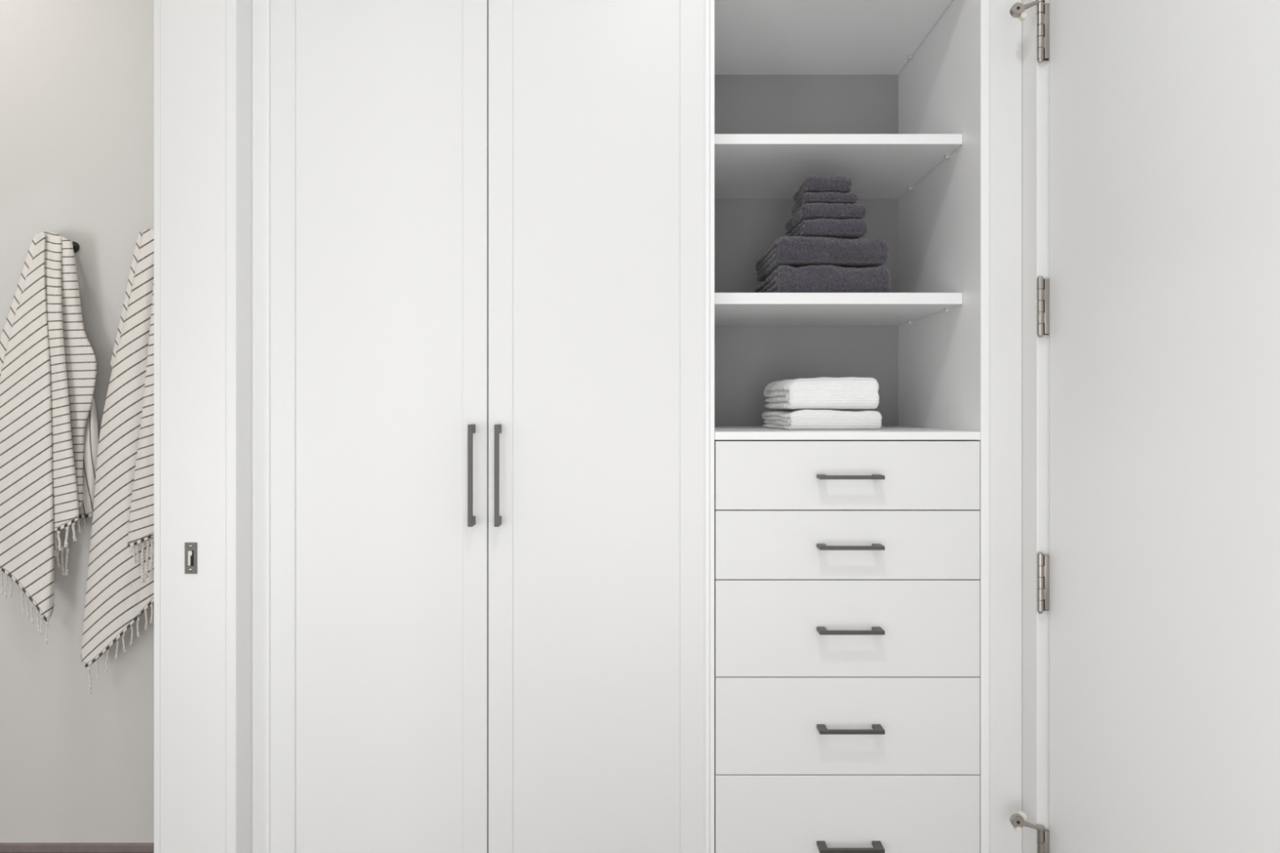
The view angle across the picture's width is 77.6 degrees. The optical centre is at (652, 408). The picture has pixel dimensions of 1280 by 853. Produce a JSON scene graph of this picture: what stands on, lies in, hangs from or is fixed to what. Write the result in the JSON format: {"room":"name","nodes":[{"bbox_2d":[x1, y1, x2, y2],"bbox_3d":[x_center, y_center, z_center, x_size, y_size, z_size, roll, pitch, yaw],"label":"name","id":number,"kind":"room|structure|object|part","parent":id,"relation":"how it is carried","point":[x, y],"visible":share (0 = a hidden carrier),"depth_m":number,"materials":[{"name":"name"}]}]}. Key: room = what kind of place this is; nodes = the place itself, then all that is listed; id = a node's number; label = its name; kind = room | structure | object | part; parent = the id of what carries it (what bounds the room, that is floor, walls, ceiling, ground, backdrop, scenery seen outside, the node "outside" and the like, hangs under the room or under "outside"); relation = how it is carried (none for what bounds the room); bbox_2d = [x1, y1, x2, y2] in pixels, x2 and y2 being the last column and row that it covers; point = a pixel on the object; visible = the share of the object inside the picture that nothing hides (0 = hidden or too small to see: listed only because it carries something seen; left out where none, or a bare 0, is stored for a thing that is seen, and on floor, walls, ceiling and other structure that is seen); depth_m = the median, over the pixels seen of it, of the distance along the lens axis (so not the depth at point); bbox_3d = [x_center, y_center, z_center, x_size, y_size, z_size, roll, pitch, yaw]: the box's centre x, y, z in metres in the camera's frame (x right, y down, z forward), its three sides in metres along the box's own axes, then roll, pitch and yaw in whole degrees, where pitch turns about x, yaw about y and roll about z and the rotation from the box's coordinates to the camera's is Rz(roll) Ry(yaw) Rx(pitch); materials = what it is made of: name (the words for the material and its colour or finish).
{"room":"bathroom","nodes":[
{"label":"bathroom","id":0,"kind":"room"},
{"bbox_2d":[0,0,154,843],"bbox_3d":[-0.200,-0.200,2.390,5.600,3.000,0.100,0,0,0],"label":"wall","id":1,"kind":"structure","parent":0,"point":[77,77],"depth_m":2.34,"materials":[{"name":"white paint"}]},
{"bbox_2d":[71,241,79,252],"bbox_3d":[-1.705,-0.477,2.308,0.038,0.036,0.064,0,0,0],"label":"towel hook","id":2,"kind":"object","parent":1,"relation":"attached to","point":[75,245],"visible":0.33,"depth_m":2.33,"materials":[{"name":"grey metal"}]},
{"bbox_2d":[0,231,98,644],"bbox_3d":[-1.760,0.080,2.275,0.335,1.178,0.084,0,0,-2],"label":"striped towel","id":3,"kind":"object","parent":2,"relation":"hanging from","point":[49,433],"visible":0.98,"depth_m":2.25,"materials":[{"name":"fabric"}]},
{"bbox_2d":[0,843,154,852],"bbox_3d":[-2.019,1.288,2.334,1.961,0.024,0.012,0,0,0],"label":"baseboard","id":4,"kind":"structure","parent":1,"relation":"attached to","point":[4,847],"depth_m":2.33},
{"bbox_3d":[-1.439,-0.477,2.308,0.038,0.035,0.064,0,0,0],"label":"towel hook","id":5,"kind":"object","parent":1,"relation":"attached to","visible":0},
{"bbox_2d":[80,229,154,693],"bbox_3d":[-1.487,0.147,2.260,0.304,1.322,0.100,0,0,7],"label":"striped towel","id":6,"kind":"object","parent":5,"relation":"hanging from","point":[120,580],"visible":0.68,"depth_m":2.24,"materials":[{"name":"fabric"}]},
{"bbox_3d":[-0.200,1.325,0.290,5.600,0.050,4.300,0,0,0],"label":"floor","id":7,"kind":"structure","parent":0,"visible":0},
{"bbox_2d":[252,0,709,852],"bbox_3d":[-0.376,-0.199,2.017,1.001,2.998,0.626,0,0,0],"label":"wardrobe","id":8,"kind":"object","parent":7,"relation":"on","point":[481,228],"visible":1,"depth_m":1.75,"materials":[{"name":"white paint"}]},
{"bbox_3d":[-0.600,0.035,1.750,0.474,2.310,0.020,0,0,0],"label":"door","id":9,"kind":"part","parent":8,"relation":"part of","materials":[{"name":"white paint"}]},
{"bbox_3d":[-0.392,0.143,1.722,0.010,0.219,0.036,0,0,0],"label":"handle","id":10,"kind":"part","parent":8,"relation":"part of","materials":[{"name":"grey metal"}]},
{"bbox_3d":[-0.335,0.143,1.722,0.010,0.219,0.036,0,0,0],"label":"handle","id":11,"kind":"part","parent":8,"relation":"part of","materials":[{"name":"grey metal"}]},
{"bbox_3d":[-0.123,0.035,1.750,0.473,2.310,0.020,0,0,0],"label":"door","id":12,"kind":"part","parent":8,"relation":"part of","materials":[{"name":"white paint"}]},
{"bbox_2d":[709,0,1022,852],"bbox_3d":[0.467,-0.199,2.018,0.683,2.998,0.628,0,0,0],"label":"tall cabinet","id":13,"kind":"object","parent":7,"relation":"on","point":[865,586],"visible":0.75,"depth_m":1.74,"materials":[{"name":"white paint"}]},
{"bbox_3d":[0.427,-0.245,2.329,0.582,2.890,0.007,0,0,0],"label":"panel","id":14,"kind":"part","parent":13,"relation":"part of","materials":[{"name":"grey wood"}]},
{"bbox_2d":[755,264,890,293],"bbox_3d":[0.420,-0.306,2.032,0.279,0.076,0.346,0,0,-3],"label":"folded towel","id":15,"kind":"object","parent":13,"relation":"on","point":[814,278],"visible":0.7,"depth_m":1.87,"materials":[{"name":"grey fabric"}]},
{"bbox_2d":[755,235,888,281],"bbox_3d":[0.419,-0.378,2.032,0.272,0.069,0.342,0,0,-2],"label":"folded towel","id":16,"kind":"object","parent":15,"relation":"on","point":[796,251],"visible":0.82,"depth_m":1.87,"materials":[{"name":"grey fabric"}]},
{"bbox_2d":[787,217,867,239],"bbox_3d":[0.423,-0.431,1.982,0.159,0.041,0.239,0,0,-4],"label":"folded towel","id":17,"kind":"object","parent":16,"relation":"on","point":[849,228],"visible":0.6,"depth_m":1.87,"materials":[{"name":"grey fabric"}]},
{"bbox_2d":[785,202,866,234],"bbox_3d":[0.424,-0.470,1.976,0.155,0.038,0.228,0,0,-2],"label":"folded towel","id":18,"kind":"object","parent":17,"relation":"on","point":[807,211],"visible":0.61,"depth_m":1.87,"materials":[{"name":"grey fabric"}]},
{"bbox_2d":[791,191,857,215],"bbox_3d":[0.418,-0.501,1.950,0.127,0.027,0.177,0,0,-3],"label":"folded towel","id":19,"kind":"object","parent":18,"relation":"on","point":[831,197],"visible":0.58,"depth_m":1.87,"materials":[{"name":"grey fabric"}]},
{"bbox_2d":[792,175,852,204],"bbox_3d":[0.414,-0.533,1.950,0.113,0.041,0.179,0,0,-2],"label":"folded towel","id":20,"kind":"object","parent":19,"relation":"on","point":[812,184],"visible":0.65,"depth_m":1.87,"materials":[{"name":"grey fabric"}]},
{"bbox_3d":[0.427,-0.987,2.042,0.580,0.024,0.564,0,0,0],"label":"shelf","id":21,"kind":"part","parent":13,"relation":"part of","materials":[{"name":"white paint"}]},
{"bbox_3d":[0.427,-0.256,2.082,0.580,0.026,0.484,0,0,0],"label":"shelf","id":22,"kind":"part","parent":13,"relation":"part of","materials":[{"name":"white paint"}]},
{"bbox_3d":[0.427,-0.625,2.082,0.580,0.024,0.484,0,0,0],"label":"shelf","id":23,"kind":"part","parent":13,"relation":"part of","materials":[{"name":"white paint"}]},
{"bbox_3d":[0.427,0.945,1.990,0.578,0.285,0.500,0,0,0],"label":"drawer","id":24,"kind":"part","parent":13,"relation":"part of","materials":[{"name":"white paint"}]},
{"bbox_3d":[0.427,0.694,1.990,0.578,0.212,0.500,0,0,0],"label":"drawer","id":25,"kind":"part","parent":13,"relation":"part of","materials":[{"name":"white paint"}]},
{"bbox_3d":[0.427,0.481,1.990,0.578,0.211,0.500,0,0,0],"label":"drawer","id":26,"kind":"part","parent":13,"relation":"part of","materials":[{"name":"white paint"}]},
{"bbox_3d":[0.427,0.298,1.990,0.578,0.150,0.500,0,0,0],"label":"drawer","id":27,"kind":"part","parent":13,"relation":"part of","materials":[{"name":"white paint"}]},
{"bbox_3d":[0.427,0.146,1.990,0.578,0.150,0.500,0,0,0],"label":"drawer","id":28,"kind":"part","parent":13,"relation":"part of","materials":[{"name":"white paint"}]},
{"bbox_2d":[714,426,980,439],"bbox_3d":[0.427,0.059,2.032,0.581,0.018,0.584,0,0,0],"label":"shelf","id":29,"kind":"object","parent":13,"relation":"on","point":[721,433],"depth_m":1.74,"materials":[{"name":"white paint"}]},
{"bbox_2d":[761,409,882,430],"bbox_3d":[0.417,0.026,1.999,0.230,0.049,0.265,0,0,-7],"label":"folded towel","id":30,"kind":"object","parent":29,"relation":"on","point":[801,420],"visible":1,"depth_m":1.88,"materials":[{"name":"white fabric"}]},
{"bbox_2d":[763,377,879,408],"bbox_3d":[0.417,-0.038,2.001,0.228,0.078,0.269,0,0,-6],"label":"folded towel","id":31,"kind":"object","parent":30,"relation":"on","point":[819,393],"visible":1,"depth_m":1.88,"materials":[{"name":"white fabric"}]},
{"bbox_3d":[0.428,0.949,1.722,0.140,0.008,0.036,0,0,0],"label":"handle","id":32,"kind":"part","parent":13,"relation":"part of","materials":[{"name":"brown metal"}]},
{"bbox_3d":[0.428,0.694,1.722,0.140,0.008,0.036,0,0,0],"label":"handle","id":33,"kind":"part","parent":13,"relation":"part of","materials":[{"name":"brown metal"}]},
{"bbox_3d":[0.428,0.480,1.722,0.140,0.008,0.036,0,0,0],"label":"handle","id":34,"kind":"part","parent":13,"relation":"part of","materials":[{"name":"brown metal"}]},
{"bbox_3d":[0.428,0.299,1.722,0.140,0.008,0.036,0,0,0],"label":"handle","id":35,"kind":"part","parent":13,"relation":"part of","materials":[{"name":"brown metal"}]},
{"bbox_3d":[0.428,0.147,1.722,0.140,0.008,0.036,0,0,0],"label":"handle","id":36,"kind":"part","parent":13,"relation":"part of","materials":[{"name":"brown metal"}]},
{"bbox_3d":[-0.968,-0.200,2.016,0.138,3.000,0.648,0,0,0],"label":"wall partition","id":37,"kind":"structure","parent":0,"visible":0},
{"bbox_2d":[154,0,160,852],"bbox_3d":[-1.044,0.050,1.704,0.014,2.500,0.060,0,0,0],"label":"trim","id":38,"kind":"structure","parent":37,"relation":"attached to","point":[157,2],"depth_m":1.67,"materials":[{"name":"white paint"}]},
{"bbox_2d":[160,0,226,852],"bbox_3d":[-0.968,0.080,1.682,0.138,2.440,0.021,0,0,0],"label":"door frame","id":39,"kind":"structure","parent":37,"relation":"attached to","point":[193,32],"depth_m":1.68,"materials":[{"name":"white paint"}]},
{"bbox_3d":[-0.972,0.314,1.674,0.025,0.066,0.002,0,0,0],"label":"strike plate","id":40,"kind":"part","parent":39,"relation":"part of","materials":[{"name":"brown metal"}]},
{"bbox_2d":[226,0,252,852],"bbox_3d":[-0.888,0.050,1.709,0.022,2.500,0.070,0,0,0],"label":"trim","id":41,"kind":"structure","parent":37,"relation":"attached to","point":[238,12],"depth_m":1.69,"materials":[{"name":"white paint"}]},
{"bbox_3d":[0.891,-0.200,2.017,0.120,3.000,0.646,0,0,0],"label":"wall","id":42,"kind":"structure","parent":0,"visible":0},
{"bbox_2d":[1022,0,1046,852],"bbox_3d":[0.820,0.065,1.709,0.022,2.470,0.070,0,0,0],"label":"trim","id":43,"kind":"structure","parent":42,"relation":"attached to","point":[1033,73],"depth_m":1.70,"materials":[{"name":"white paint"}]},
{"bbox_2d":[1046,0,1049,831],"bbox_3d":[0.886,0.095,1.682,0.111,2.410,0.024,0,0,0],"label":"trim","id":44,"kind":"structure","parent":42,"relation":"attached to","point":[1047,1],"depth_m":1.67,"materials":[{"name":"white paint"}]},
{"bbox_2d":[1009,0,1279,852],"bbox_3d":[0.809,0.095,1.255,0.123,2.390,0.840,0,0,0],"label":"door","id":45,"kind":"structure","parent":42,"relation":"in","point":[1158,306],"depth_m":1.29,"materials":[{"name":"white paint"}]},
{"bbox_3d":[0.784,0.864,1.662,0.073,0.033,0.019,0,0,-6],"label":"stop arm","id":46,"kind":"part","parent":45,"relation":"part of","materials":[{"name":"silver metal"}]},
{"bbox_3d":[0.784,-0.838,1.662,0.073,0.037,0.019,0,0,-6],"label":"stop arm","id":47,"kind":"part","parent":45,"relation":"part of","materials":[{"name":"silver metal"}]}
]}

